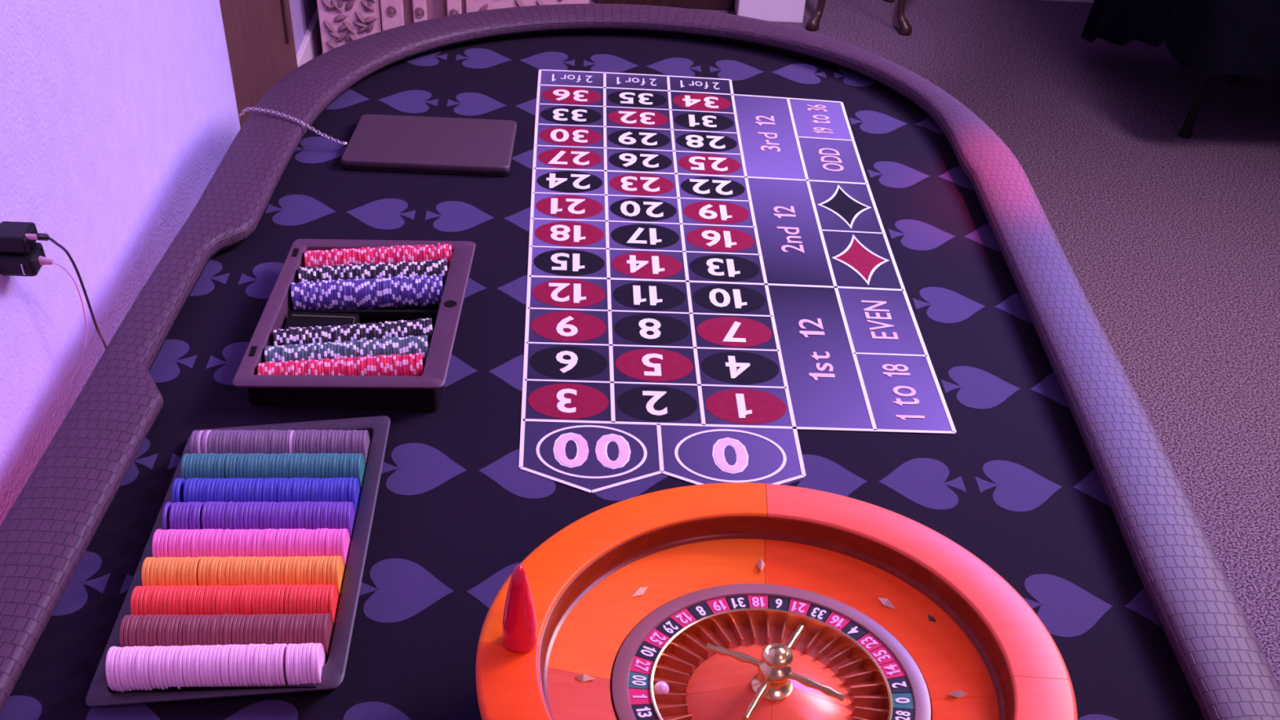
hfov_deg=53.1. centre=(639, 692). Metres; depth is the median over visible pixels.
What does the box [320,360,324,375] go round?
chip
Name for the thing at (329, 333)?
chip
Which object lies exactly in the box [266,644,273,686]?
chip
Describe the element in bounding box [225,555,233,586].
chip
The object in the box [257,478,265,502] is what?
chip
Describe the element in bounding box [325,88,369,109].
print
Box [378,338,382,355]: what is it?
chip
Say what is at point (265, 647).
chip
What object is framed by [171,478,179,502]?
chip
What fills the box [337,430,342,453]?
chip
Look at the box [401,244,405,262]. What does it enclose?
chip
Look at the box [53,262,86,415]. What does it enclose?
lead
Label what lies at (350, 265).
chip
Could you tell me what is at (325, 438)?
chip
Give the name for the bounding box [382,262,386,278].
chip
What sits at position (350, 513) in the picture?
chip
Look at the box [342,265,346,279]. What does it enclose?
chip
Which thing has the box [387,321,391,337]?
chip
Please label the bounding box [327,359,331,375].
chip
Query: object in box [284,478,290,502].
chip
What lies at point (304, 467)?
chip
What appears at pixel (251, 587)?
chip
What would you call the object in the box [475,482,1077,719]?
roulette
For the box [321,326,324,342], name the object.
chip
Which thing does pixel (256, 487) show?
chip
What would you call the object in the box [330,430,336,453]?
chip
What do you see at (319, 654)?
chip
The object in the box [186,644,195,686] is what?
chip
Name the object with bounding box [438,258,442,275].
chip
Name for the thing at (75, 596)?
print
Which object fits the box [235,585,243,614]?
chip
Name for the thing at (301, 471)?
chip
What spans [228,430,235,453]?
chip
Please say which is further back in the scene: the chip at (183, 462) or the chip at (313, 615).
the chip at (183, 462)
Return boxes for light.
[20,263,25,275]
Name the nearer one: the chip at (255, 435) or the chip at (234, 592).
the chip at (234, 592)
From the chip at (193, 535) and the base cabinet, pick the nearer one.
the chip at (193, 535)
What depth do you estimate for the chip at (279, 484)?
1.39 m
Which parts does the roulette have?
arm, arm, arm, arm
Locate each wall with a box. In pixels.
[0,0,240,525]
[288,0,317,53]
[733,0,805,23]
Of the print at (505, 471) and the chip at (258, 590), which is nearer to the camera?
the chip at (258, 590)
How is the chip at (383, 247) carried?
in the case
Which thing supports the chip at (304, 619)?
in the tray
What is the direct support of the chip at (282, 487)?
in the tray
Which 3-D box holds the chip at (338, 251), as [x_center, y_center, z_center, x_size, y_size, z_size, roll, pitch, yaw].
[-0.417,-0.597,1.785,0.006,0.039,0.039,-3,46,-7]
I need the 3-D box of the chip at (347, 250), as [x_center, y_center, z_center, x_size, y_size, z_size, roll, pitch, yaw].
[-0.405,-0.599,1.785,0.006,0.039,0.039,-3,46,-7]
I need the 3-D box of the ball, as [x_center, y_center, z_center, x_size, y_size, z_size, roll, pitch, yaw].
[0.019,-0.003,1.134,0.014,0.014,0.014,1,46,-3]
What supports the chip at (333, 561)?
in the tray
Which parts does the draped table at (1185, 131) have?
leg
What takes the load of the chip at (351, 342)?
in the case
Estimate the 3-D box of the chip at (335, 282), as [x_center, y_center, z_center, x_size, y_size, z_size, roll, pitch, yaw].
[-0.407,-0.534,1.723,0.006,0.039,0.039,-2,46,-6]
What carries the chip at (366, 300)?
in the case
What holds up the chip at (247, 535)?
in the tray
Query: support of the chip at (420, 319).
in the case
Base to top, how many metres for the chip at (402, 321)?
0.039 m
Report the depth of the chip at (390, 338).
1.60 m
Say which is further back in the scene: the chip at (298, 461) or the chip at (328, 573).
the chip at (298, 461)
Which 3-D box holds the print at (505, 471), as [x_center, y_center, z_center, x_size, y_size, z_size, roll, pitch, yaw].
[-0.139,-0.261,1.514,0.104,0.001,0.103,1,46,-3]
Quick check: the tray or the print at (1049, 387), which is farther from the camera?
the print at (1049, 387)
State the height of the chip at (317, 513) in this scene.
0.043 m
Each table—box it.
[0,3,1279,719]
[804,0,911,35]
[1177,74,1239,138]
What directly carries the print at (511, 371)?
on the table at (713, 247)
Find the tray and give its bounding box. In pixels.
[84,415,390,706]
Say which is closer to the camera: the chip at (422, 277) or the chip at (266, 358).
the chip at (266, 358)
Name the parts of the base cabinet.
panel, panel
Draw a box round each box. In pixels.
[0,221,53,276]
[283,311,359,329]
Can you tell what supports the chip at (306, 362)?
in the case
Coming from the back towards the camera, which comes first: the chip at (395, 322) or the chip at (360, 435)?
the chip at (395, 322)
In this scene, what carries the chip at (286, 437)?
in the tray
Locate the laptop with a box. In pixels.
[341,114,516,176]
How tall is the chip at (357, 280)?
0.039 m
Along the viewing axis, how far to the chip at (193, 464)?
1.42 m
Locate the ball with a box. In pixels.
[653,681,669,693]
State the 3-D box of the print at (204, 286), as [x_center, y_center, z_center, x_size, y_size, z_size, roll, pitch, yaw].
[-0.628,-0.580,1.785,0.104,0.001,0.103,1,46,-3]
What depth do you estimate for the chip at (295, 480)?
1.39 m
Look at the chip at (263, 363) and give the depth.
1.56 m
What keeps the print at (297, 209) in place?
on the table at (713, 247)
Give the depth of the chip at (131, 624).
1.23 m
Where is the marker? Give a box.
[502,564,537,652]
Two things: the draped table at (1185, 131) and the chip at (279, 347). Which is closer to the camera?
the chip at (279, 347)
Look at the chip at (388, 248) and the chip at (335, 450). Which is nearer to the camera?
the chip at (335, 450)
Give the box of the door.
[219,0,297,127]
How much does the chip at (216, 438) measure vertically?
0.043 m
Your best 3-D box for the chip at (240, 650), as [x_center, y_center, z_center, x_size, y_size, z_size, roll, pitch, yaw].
[-0.378,-0.025,1.221,0.004,0.043,0.043,-1,46,-5]
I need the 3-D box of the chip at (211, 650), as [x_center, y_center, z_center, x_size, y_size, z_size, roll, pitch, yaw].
[-0.405,-0.024,1.219,0.004,0.043,0.042,0,46,-5]
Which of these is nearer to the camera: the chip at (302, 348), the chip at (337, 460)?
the chip at (337, 460)
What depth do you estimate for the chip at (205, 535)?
1.32 m
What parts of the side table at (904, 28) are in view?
leg, leg, leg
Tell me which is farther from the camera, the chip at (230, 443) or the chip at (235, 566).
the chip at (230, 443)
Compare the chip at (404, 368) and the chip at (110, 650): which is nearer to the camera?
the chip at (110, 650)
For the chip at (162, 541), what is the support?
in the tray
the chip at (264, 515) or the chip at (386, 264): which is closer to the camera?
the chip at (264, 515)
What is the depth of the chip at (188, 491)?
1.38 m
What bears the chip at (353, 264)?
in the case
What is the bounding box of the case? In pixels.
[232,239,475,412]
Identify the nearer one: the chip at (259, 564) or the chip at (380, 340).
the chip at (259, 564)
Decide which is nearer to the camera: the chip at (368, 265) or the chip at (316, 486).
the chip at (316, 486)
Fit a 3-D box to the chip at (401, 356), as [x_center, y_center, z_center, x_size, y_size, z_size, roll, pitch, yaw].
[-0.295,-0.400,1.593,0.006,0.039,0.039,-2,46,-7]
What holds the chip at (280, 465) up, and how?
in the tray
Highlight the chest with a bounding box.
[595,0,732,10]
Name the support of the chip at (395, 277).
in the case
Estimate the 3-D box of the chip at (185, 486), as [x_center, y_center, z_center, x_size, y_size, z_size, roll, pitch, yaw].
[-0.493,-0.213,1.403,0.005,0.043,0.043,1,46,-4]
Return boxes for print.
[0,695,41,719]
[51,551,111,615]
[86,703,160,719]
[119,573,133,594]
[120,437,158,486]
[148,339,196,382]
[166,453,180,470]
[189,259,230,296]
[205,342,249,385]
[225,699,297,719]
[237,262,284,298]
[265,194,336,225]
[293,136,346,163]
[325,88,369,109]
[342,701,410,719]
[346,198,415,229]
[359,558,453,622]
[378,89,438,113]
[381,443,466,495]
[403,48,447,66]
[425,200,493,231]
[444,354,477,386]
[446,92,506,115]
[455,48,511,68]
[463,277,486,298]
[466,562,520,608]
[479,448,555,498]
[488,354,524,391]
[497,275,527,305]
[503,207,530,231]
[512,148,533,168]
[515,98,536,115]
[520,51,574,70]
[583,53,638,72]
[593,473,668,501]
[646,57,701,76]
[709,59,763,80]
[771,63,826,84]
[782,454,867,496]
[833,68,875,86]
[848,110,907,133]
[867,160,929,187]
[879,457,966,509]
[888,219,955,250]
[912,286,985,323]
[915,117,943,134]
[938,165,973,190]
[941,365,1019,408]
[964,223,1000,252]
[975,460,1062,511]
[994,292,1031,323]
[1022,573,1112,636]
[1030,372,1068,407]
[1073,468,1110,506]
[1078,714,1118,719]
[1124,587,1161,626]
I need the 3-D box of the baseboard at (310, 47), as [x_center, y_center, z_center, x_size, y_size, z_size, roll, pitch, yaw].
[-1.088,-2.187,4.289,0.020,0.120,0.740,1,46,-3]
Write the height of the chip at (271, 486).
0.043 m
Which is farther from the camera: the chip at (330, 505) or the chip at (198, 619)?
the chip at (330, 505)
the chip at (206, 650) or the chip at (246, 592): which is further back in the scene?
the chip at (246, 592)
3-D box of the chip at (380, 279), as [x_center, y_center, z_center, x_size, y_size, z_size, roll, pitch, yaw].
[-0.348,-0.540,1.728,0.005,0.039,0.039,-2,46,-6]
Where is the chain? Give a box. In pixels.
[239,106,347,147]
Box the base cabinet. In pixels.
[316,0,590,53]
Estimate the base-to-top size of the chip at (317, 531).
0.043 m
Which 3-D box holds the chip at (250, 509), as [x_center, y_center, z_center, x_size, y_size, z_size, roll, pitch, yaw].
[-0.415,-0.184,1.378,0.005,0.042,0.042,0,46,-4]
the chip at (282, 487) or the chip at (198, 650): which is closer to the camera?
the chip at (198, 650)
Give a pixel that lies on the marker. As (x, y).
(519, 623)
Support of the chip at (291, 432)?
in the tray
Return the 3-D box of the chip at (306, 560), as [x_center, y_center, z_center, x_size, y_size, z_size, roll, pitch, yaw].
[-0.341,-0.119,1.318,0.005,0.043,0.043,1,46,-4]
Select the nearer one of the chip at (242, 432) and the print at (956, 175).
the chip at (242, 432)
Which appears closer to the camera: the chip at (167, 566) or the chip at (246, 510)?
the chip at (167, 566)
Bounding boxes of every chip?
[105,646,117,690]
[109,646,119,691]
[114,647,124,692]
[118,646,128,690]
[119,614,128,647]
[122,646,132,690]
[123,614,133,646]
[126,645,136,689]
[128,614,137,646]
[130,586,139,614]
[131,646,140,689]
[132,614,142,646]
[134,586,142,614]
[135,645,145,689]
[136,615,144,646]
[138,585,148,615]
[139,646,149,690]
[140,614,150,645]
[141,556,151,586]
[142,585,151,615]
[143,646,152,690]
[144,614,154,646]
[145,556,154,586]
[146,586,155,614]
[148,614,157,646]
[148,645,158,688]
[149,557,158,586]
[151,528,161,557]
[151,585,160,614]
[152,613,163,645]
[152,645,162,688]
[153,556,162,586]
[155,529,164,557]
[155,585,164,614]
[156,614,165,645]
[156,646,165,689]
[157,556,166,586]
[159,585,167,613]
[160,529,167,556]
[160,556,169,586]
[160,645,169,688]
[161,614,170,646]
[162,502,173,529]
[162,585,172,614]
[163,528,173,557]
[164,556,173,586]
[164,614,173,646]
[164,645,173,687]
[166,585,176,614]
[168,502,176,528]
[168,528,176,557]
[168,556,177,585]
[168,614,178,645]
[168,645,178,686]
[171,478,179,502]
[171,528,180,557]
[171,586,179,614]
[173,502,182,529]
[173,556,182,586]
[173,614,183,645]
[173,645,182,688]
[174,585,183,614]
[175,478,185,502]
[175,528,183,557]
[177,502,185,528]
[177,556,186,586]
[177,614,186,645]
[177,645,186,686]
[178,528,187,557]
[178,585,188,614]
[180,502,188,528]
[181,453,188,479]
[181,556,190,585]
[182,586,191,614]
[182,614,191,645]
[182,645,190,686]
[183,478,191,502]
[183,528,191,556]
[184,453,191,480]
[184,502,192,528]
[185,557,192,586]
[186,478,194,502]
[186,529,194,557]
[186,585,195,614]
[186,614,195,645]
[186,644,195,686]
[188,453,195,478]
[188,502,195,529]
[188,557,195,586]
[190,430,197,453]
[190,614,199,645]
[190,644,199,686]
[191,453,198,478]
[191,477,199,502]
[191,502,199,529]
[191,528,199,557]
[191,585,200,614]
[192,556,201,585]
[193,430,200,453]
[194,614,203,645]
[194,645,203,686]
[195,453,203,477]
[195,478,202,502]
[195,502,204,529]
[195,528,202,557]
[195,585,204,614]
[196,430,204,453]
[197,556,206,585]
[198,478,205,502]
[198,528,206,556]
[198,614,208,645]
[199,453,206,478]
[199,586,207,614]
[199,644,208,686]
[200,430,207,453]
[201,501,209,528]
[201,556,209,586]
[202,453,209,478]
[202,478,209,502]
[202,528,210,556]
[202,614,211,645]
[203,585,212,614]
[203,644,211,686]
[204,430,211,453]
[205,453,213,478]
[205,478,213,501]
[205,501,213,528]
[205,556,213,586]
[206,528,214,556]
[206,614,215,644]
[207,430,214,453]
[207,585,215,614]
[207,644,215,686]
[209,453,217,478]
[209,478,217,501]
[209,502,217,528]
[209,528,217,556]
[209,556,217,586]
[210,430,217,453]
[210,585,219,614]
[210,614,219,645]
[211,644,220,686]
[213,453,219,478]
[213,478,220,502]
[213,501,221,528]
[213,528,222,556]
[213,556,222,585]
[214,430,221,453]
[214,614,222,644]
[215,585,223,614]
[215,644,224,686]
[217,430,224,453]
[217,453,223,478]
[217,478,224,501]
[217,502,225,528]
[217,529,224,556]
[217,556,225,585]
[218,613,228,644]
[219,586,226,614]
[220,453,227,478]
[220,478,228,502]
[220,644,227,686]
[221,502,228,529]
[221,528,230,557]
[221,556,229,586]
[222,430,228,453]
[222,585,231,613]
[222,614,231,644]
[223,644,232,686]
[224,453,232,478]
[224,478,231,502]
[225,430,231,453]
[225,501,232,528]
[225,529,232,556]
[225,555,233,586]
[226,586,235,614]
[226,613,236,644]
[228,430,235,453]
[228,453,235,478]
[228,478,235,501]
[228,502,235,529]
[228,644,236,686]
[229,528,237,556]
[229,556,236,586]
[231,453,239,478]
[231,585,239,614]
[231,614,239,644]
[232,430,238,453]
[232,477,239,502]
[232,502,239,528]
[232,644,240,686]
[233,528,240,556]
[233,556,240,586]
[235,430,242,453]
[235,453,242,478]
[235,478,242,502]
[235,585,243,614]
[235,614,244,644]
[236,502,243,528]
[236,528,244,556]
[236,556,244,585]
[236,644,244,686]
[239,430,245,453]
[239,453,245,478]
[239,584,247,614]
[239,614,248,644]
[240,478,246,502]
[240,502,247,529]
[240,529,248,556]
[240,556,248,585]
[240,644,248,686]
[242,430,249,453]
[243,453,248,478]
[243,478,249,502]
[243,585,250,614]
[244,502,250,529]
[244,528,252,556]
[244,556,252,585]
[244,614,251,644]
[244,644,253,686]
[246,430,253,453]
[246,453,253,478]
[247,478,253,502]
[247,584,255,614]
[248,501,254,528]
[248,528,255,556]
[248,555,256,585]
[248,613,256,644]
[249,430,255,453]
[249,453,255,478]
[249,644,257,686]
[250,478,257,501]
[251,502,258,528]
[251,585,258,614]
[252,528,259,556]
[252,556,260,585]
[252,613,260,644]
[253,429,259,453]
[253,453,260,478]
[253,644,261,686]
[254,477,262,502]
[255,502,262,528]
[255,584,262,614]
[256,528,262,556]
[256,556,264,585]
[256,613,264,644]
[257,363,262,374]
[257,430,263,453]
[257,453,263,478]
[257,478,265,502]
[257,643,266,686]
[259,501,266,529]
[259,528,266,556]
[259,585,266,613]
[260,430,266,453]
[260,453,266,478]
[260,556,267,585]
[260,613,268,644]
[261,362,265,374]
[262,478,268,501]
[262,502,269,528]
[262,585,271,613]
[262,644,269,686]
[263,430,270,453]
[263,528,271,556]
[264,346,268,362]
[264,361,268,374]
[264,453,270,478]
[264,556,271,585]
[264,613,272,644]
[265,478,271,502]
[266,501,273,528]
[266,584,275,614]
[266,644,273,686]
[267,345,271,361]
[267,361,272,374]
[267,429,273,453]
[267,453,274,478]
[267,528,275,556]
[267,556,275,585]
[268,613,276,644]
[269,477,275,502]
[270,502,277,528]
[270,643,278,685]
[271,346,275,363]
[271,362,275,374]
[271,430,276,453]
[271,453,277,478]
[271,528,278,556]
[271,556,279,584]
[271,584,279,613]
[272,613,280,644]
[273,328,277,346]
[273,477,279,502]
[274,345,278,363]
[274,361,278,374]
[274,430,280,453]
[274,502,280,528]
[274,644,281,685]
[275,453,280,478]
[275,528,282,556]
[275,556,283,584]
[275,584,283,613]
[276,328,280,346]
[276,477,284,502]
[276,613,284,644]
[277,345,281,362]
[277,361,282,374]
[277,430,284,453]
[277,502,284,528]
[278,453,284,477]
[278,643,287,684]
[279,528,286,556]
[279,584,287,613]
[280,328,283,345]
[280,345,284,362]
[280,430,287,453]
[280,478,287,502]
[280,556,287,585]
[280,613,288,644]
[281,361,284,374]
[281,502,288,528]
[282,453,288,478]
[283,328,286,345]
[283,528,290,556]
[284,344,288,361]
[284,361,288,374]
[284,429,291,453]
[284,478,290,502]
[284,556,291,585]
[284,584,291,613]
[284,613,292,644]
[285,328,290,344]
[285,453,292,478]
[285,501,292,528]
[285,643,292,684]
[287,344,292,360]
[287,360,292,375]
[287,528,293,556]
[288,327,293,345]
[288,430,294,453]
[288,453,295,478]
[288,477,294,502]
[288,502,295,528]
[288,556,294,585]
[288,584,296,614]
[288,613,297,644]
[288,644,296,684]
[290,282,296,309]
[290,360,294,375]
[290,528,297,556]
[291,344,294,360]
[291,430,297,453]
[291,555,298,584]
[292,328,297,344]
[292,477,298,502]
[292,584,300,613]
[293,283,299,309]
[293,344,298,360]
[293,453,299,477]
[293,501,299,528]
[293,613,301,644]
[293,644,300,684]
[294,360,299,375]
[294,528,301,555]
[295,327,299,344]
[295,430,301,453]
[295,477,301,501]
[295,556,302,584]
[296,453,302,477]
[296,584,303,613]
[297,266,302,282]
[297,282,302,309]
[297,344,301,361]
[297,361,301,375]
[297,502,303,528]
[297,613,305,644]
[297,643,305,684]
[298,327,302,344]
[298,430,304,453]
[298,528,305,556]
[299,453,306,478]
[299,477,306,502]
[299,556,306,584]
[300,281,306,309]
[300,344,305,360]
[300,360,305,375]
[300,501,307,528]
[300,584,307,613]
[301,266,304,281]
[301,613,309,643]
[302,281,309,309]
[302,327,306,344]
[302,429,308,453]
[302,453,309,477]
[302,477,309,502]
[302,528,309,556]
[302,555,310,584]
[302,643,308,684]
[303,266,308,281]
[304,250,308,266]
[304,343,308,360]
[304,360,307,375]
[304,501,311,528]
[304,585,311,613]
[305,327,309,343]
[306,281,311,309]
[306,430,311,453]
[306,453,312,478]
[306,477,313,501]
[306,528,312,555]
[306,555,314,585]
[306,613,312,643]
[306,642,313,683]
[307,250,311,266]
[307,266,311,281]
[307,342,311,359]
[307,359,311,375]
[308,326,312,343]
[308,502,315,528]
[308,584,315,613]
[309,281,315,309]
[309,429,315,453]
[309,528,315,556]
[309,613,317,643]
[310,250,314,266]
[310,266,314,282]
[310,343,314,359]
[310,453,315,478]
[310,643,316,684]
[311,282,318,309]
[311,327,315,343]
[311,359,315,375]
[311,478,316,502]
[311,555,317,585]
[311,584,319,613]
[312,266,316,282]
[312,430,319,453]
[312,502,318,529]
[313,250,317,267]
[313,342,318,359]
[313,528,319,556]
[314,360,318,375]
[314,453,319,478]
[314,478,320,502]
[314,613,320,643]
[314,643,325,683]
[315,266,319,281]
[315,281,321,309]
[315,325,319,342]
[315,430,321,453]
[315,501,322,528]
[315,555,321,585]
[316,249,319,266]
[316,342,321,359]
[316,584,324,613]
[317,360,321,375]
[317,453,324,478]
[317,528,324,556]
[317,613,326,657]
[318,280,324,309]
[318,325,322,342]
[318,478,324,502]
[318,555,326,584]
[319,250,323,266]
[319,266,322,280]
[320,342,324,359]
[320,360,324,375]
[320,429,325,453]
[320,453,327,478]
[320,501,326,528]
[320,528,328,555]
[320,585,326,613]
[321,280,328,309]
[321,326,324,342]
[321,477,328,502]
[321,613,333,656]
[322,250,325,266]
[322,266,325,280]
[322,555,329,585]
[323,342,328,359]
[323,430,328,453]
[323,501,329,528]
[324,249,328,266]
[324,280,330,309]
[324,326,328,342]
[324,357,328,375]
[324,453,330,478]
[324,478,330,502]
[324,528,331,555]
[324,584,331,613]
[325,265,328,280]
[326,429,333,453]
[326,555,333,585]
[327,280,333,309]
[327,325,332,342]
[327,342,330,359]
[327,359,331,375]
[327,501,333,528]
[328,249,332,266]
[328,266,332,280]
[328,453,333,478]
[328,477,334,502]
[328,528,335,556]
[328,585,339,627]
[330,248,334,266]
[330,280,337,309]
[330,324,334,342]
[330,342,334,359]
[330,359,334,375]
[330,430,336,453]
[330,555,337,585]
[331,266,335,280]
[331,502,337,528]
[332,453,337,478]
[332,528,338,556]
[333,248,337,264]
[333,280,340,309]
[333,324,337,342]
[333,342,337,358]
[333,358,337,375]
[333,430,339,453]
[333,477,338,502]
[334,264,337,280]
[334,502,341,528]
[334,555,345,597]
[335,453,340,477]
[336,280,342,309]
[336,341,340,359]
[336,477,342,502]
[336,528,342,556]
[337,248,341,265]
[337,265,341,280]
[337,324,341,342]
[337,359,341,375]
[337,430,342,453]
[338,453,344,477]
[338,502,344,528]
[339,248,343,264]
[339,279,346,309]
[340,264,343,279]
[340,324,344,342]
[340,342,343,358]
[340,357,344,375]
[340,430,346,453]
[340,477,346,502]
[340,528,351,568]
[342,248,346,265]
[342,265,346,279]
[342,280,349,309]
[342,340,347,358]
[342,453,347,477]
[342,501,348,528]
[343,324,347,341]
[343,358,347,375]
[343,477,349,502]
[344,430,349,453]
[346,248,349,264]
[346,264,349,279]
[346,279,352,309]
[346,324,351,341]
[346,341,350,357]
[346,357,351,375]
[346,453,351,478]
[346,502,355,541]
[347,430,352,453]
[347,477,353,502]
[348,248,352,264]
[348,279,355,309]
[349,264,352,279]
[349,341,354,358]
[349,453,355,477]
[350,324,354,341]
[350,358,354,375]
[351,248,355,263]
[351,263,355,279]
[351,279,358,309]
[351,429,356,453]
[351,478,360,516]
[352,340,357,357]
[353,324,357,341]
[353,356,357,375]
[353,453,360,491]
[354,248,358,264]
[354,430,359,453]
[355,264,358,279]
[355,279,361,309]
[355,340,359,355]
[356,323,360,340]
[356,355,360,375]
[356,453,365,491]
[357,248,361,264]
[357,263,361,279]
[357,279,364,309]
[358,430,363,453]
[359,323,364,340]
[359,340,364,356]
[360,247,364,264]
[360,264,364,279]
[360,278,367,309]
[360,355,364,375]
[361,430,370,467]
[362,323,366,339]
[363,248,367,263]
[363,339,366,356]
[363,356,367,375]
[364,262,368,279]
[364,279,370,309]
[365,323,370,340]
[365,339,369,356]
[366,247,370,264]
[366,279,373,309]
[366,355,370,375]
[367,263,370,279]
[368,322,373,339]
[368,339,373,357]
[369,247,373,262]
[369,262,373,279]
[369,279,376,309]
[369,356,373,375]
[372,247,376,263]
[372,322,376,339]
[372,339,377,355]
[373,263,376,278]
[373,278,379,308]
[373,355,377,375]
[375,247,378,263]
[375,277,382,307]
[375,323,379,339]
[375,338,380,355]
[376,263,379,278]
[376,355,381,375]
[377,246,382,262]
[378,262,382,278]
[378,277,385,308]
[378,322,382,338]
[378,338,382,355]
[379,355,384,375]
[381,246,385,262]
[381,322,385,338]
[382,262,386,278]
[382,277,387,307]
[382,338,386,355]
[382,355,387,375]
[384,246,387,262]
[384,320,389,337]
[385,262,388,278]
[385,278,391,308]
[385,337,390,355]
[386,247,391,263]
[386,355,390,375]
[387,262,391,277]
[387,276,394,306]
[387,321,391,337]
[388,337,393,355]
[389,355,394,375]
[390,245,394,262]
[391,262,394,277]
[391,277,397,307]
[391,321,395,337]
[391,337,395,354]
[392,245,396,262]
[392,354,397,375]
[393,262,397,276]
[394,276,399,306]
[394,321,398,337]
[395,245,399,262]
[395,337,399,354]
[395,354,399,375]
[396,262,399,276]
[397,276,403,307]
[397,320,401,337]
[398,337,402,355]
[399,245,402,261]
[399,261,403,276]
[399,355,403,376]
[400,275,406,306]
[400,320,404,337]
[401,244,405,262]
[401,337,406,355]
[402,261,406,276]
[402,354,407,376]
[403,275,408,306]
[403,320,408,337]
[404,244,408,262]
[404,336,408,354]
[405,262,409,277]
[405,277,412,307]
[405,354,410,376]
[406,320,410,336]
[407,244,411,262]
[408,262,412,276]
[408,275,415,306]
[408,335,413,354]
[408,353,413,376]
[409,320,413,336]
[410,245,414,262]
[411,261,415,276]
[411,336,415,354]
[412,276,418,306]
[412,354,417,376]
[413,244,417,261]
[413,320,417,337]
[413,336,418,353]
[414,261,417,275]
[414,275,420,305]
[415,353,420,376]
[416,244,420,261]
[416,318,420,336]
[417,261,421,275]
[417,275,423,306]
[417,335,424,367]
[418,318,423,336]
[418,353,424,376]
[419,244,422,260]
[420,260,424,276]
[421,276,426,306]
[421,335,426,366]
[422,244,426,261]
[422,319,426,335]
[423,261,426,275]
[423,275,430,306]
[424,335,429,359]
[425,244,429,260]
[425,318,431,346]
[426,260,430,276]
[426,275,432,306]
[427,244,431,260]
[428,318,433,339]
[429,260,433,275]
[430,275,435,305]
[431,244,435,260]
[431,260,435,274]
[433,274,438,304]
[434,244,437,259]
[435,259,439,275]
[435,275,440,306]
[436,243,440,259]
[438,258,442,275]
[439,275,444,299]
[440,244,444,259]
[440,258,445,286]
[443,243,446,259]
[444,259,448,279]
[445,244,449,270]
[448,244,452,263]
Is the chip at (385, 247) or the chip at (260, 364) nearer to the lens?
the chip at (260, 364)
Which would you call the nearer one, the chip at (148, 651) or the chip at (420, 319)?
the chip at (148, 651)
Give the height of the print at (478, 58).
0.001 m
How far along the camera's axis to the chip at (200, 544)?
1.32 m
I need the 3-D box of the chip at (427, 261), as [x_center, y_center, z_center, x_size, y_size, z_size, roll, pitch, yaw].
[-0.290,-0.575,1.762,0.006,0.039,0.039,-2,46,-7]
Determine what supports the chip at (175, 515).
in the tray
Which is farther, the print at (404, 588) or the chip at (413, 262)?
the chip at (413, 262)
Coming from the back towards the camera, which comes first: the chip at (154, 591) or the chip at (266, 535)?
the chip at (266, 535)
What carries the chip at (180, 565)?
in the tray
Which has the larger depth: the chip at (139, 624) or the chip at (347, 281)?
the chip at (347, 281)
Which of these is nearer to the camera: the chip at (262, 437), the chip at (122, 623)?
the chip at (122, 623)
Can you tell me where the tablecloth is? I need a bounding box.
[1080,0,1279,79]
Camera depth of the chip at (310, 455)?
1.42 m
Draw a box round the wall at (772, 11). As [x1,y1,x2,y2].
[733,0,805,23]
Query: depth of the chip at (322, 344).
1.59 m
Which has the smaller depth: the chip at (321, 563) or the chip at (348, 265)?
the chip at (321, 563)
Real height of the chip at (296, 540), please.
0.043 m
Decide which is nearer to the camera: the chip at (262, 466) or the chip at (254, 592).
the chip at (254, 592)
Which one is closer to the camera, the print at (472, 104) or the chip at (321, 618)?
the chip at (321, 618)
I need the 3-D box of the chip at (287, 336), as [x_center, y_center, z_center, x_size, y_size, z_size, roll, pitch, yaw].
[-0.447,-0.445,1.637,0.006,0.039,0.039,-3,46,-7]
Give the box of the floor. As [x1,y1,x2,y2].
[590,0,1279,684]
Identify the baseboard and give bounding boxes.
[296,5,322,66]
[1041,0,1093,3]
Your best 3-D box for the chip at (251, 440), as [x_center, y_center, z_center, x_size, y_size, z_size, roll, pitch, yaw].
[-0.441,-0.280,1.470,0.004,0.043,0.043,1,46,-4]
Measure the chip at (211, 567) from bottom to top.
0.043 m
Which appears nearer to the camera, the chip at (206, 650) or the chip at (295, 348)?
the chip at (206, 650)
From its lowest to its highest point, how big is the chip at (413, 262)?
0.039 m
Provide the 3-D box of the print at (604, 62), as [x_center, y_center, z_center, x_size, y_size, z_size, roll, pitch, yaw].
[-0.054,-1.188,2.420,0.104,0.001,0.103,1,46,-3]
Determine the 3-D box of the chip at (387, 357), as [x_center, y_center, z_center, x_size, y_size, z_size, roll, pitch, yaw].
[-0.311,-0.399,1.592,0.006,0.039,0.039,-3,46,-7]
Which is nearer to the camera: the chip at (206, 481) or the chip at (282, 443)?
the chip at (206, 481)
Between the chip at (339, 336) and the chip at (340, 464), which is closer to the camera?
the chip at (340, 464)
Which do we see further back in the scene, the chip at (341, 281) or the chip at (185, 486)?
the chip at (341, 281)
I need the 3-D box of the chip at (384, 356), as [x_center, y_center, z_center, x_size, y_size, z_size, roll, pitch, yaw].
[-0.315,-0.400,1.591,0.006,0.039,0.039,-3,46,-7]
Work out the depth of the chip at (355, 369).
1.57 m
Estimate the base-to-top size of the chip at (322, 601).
0.043 m
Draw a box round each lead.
[35,233,106,348]
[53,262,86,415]
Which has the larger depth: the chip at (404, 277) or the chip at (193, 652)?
the chip at (404, 277)
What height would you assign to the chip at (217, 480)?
0.042 m
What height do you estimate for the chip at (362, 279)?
0.039 m
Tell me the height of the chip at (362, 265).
0.039 m
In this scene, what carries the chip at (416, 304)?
in the case
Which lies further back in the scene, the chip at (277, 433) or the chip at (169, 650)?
the chip at (277, 433)
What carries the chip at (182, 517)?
in the tray
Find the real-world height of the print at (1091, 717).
0.001 m
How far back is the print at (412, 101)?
2.25 m
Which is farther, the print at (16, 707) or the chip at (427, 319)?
the chip at (427, 319)

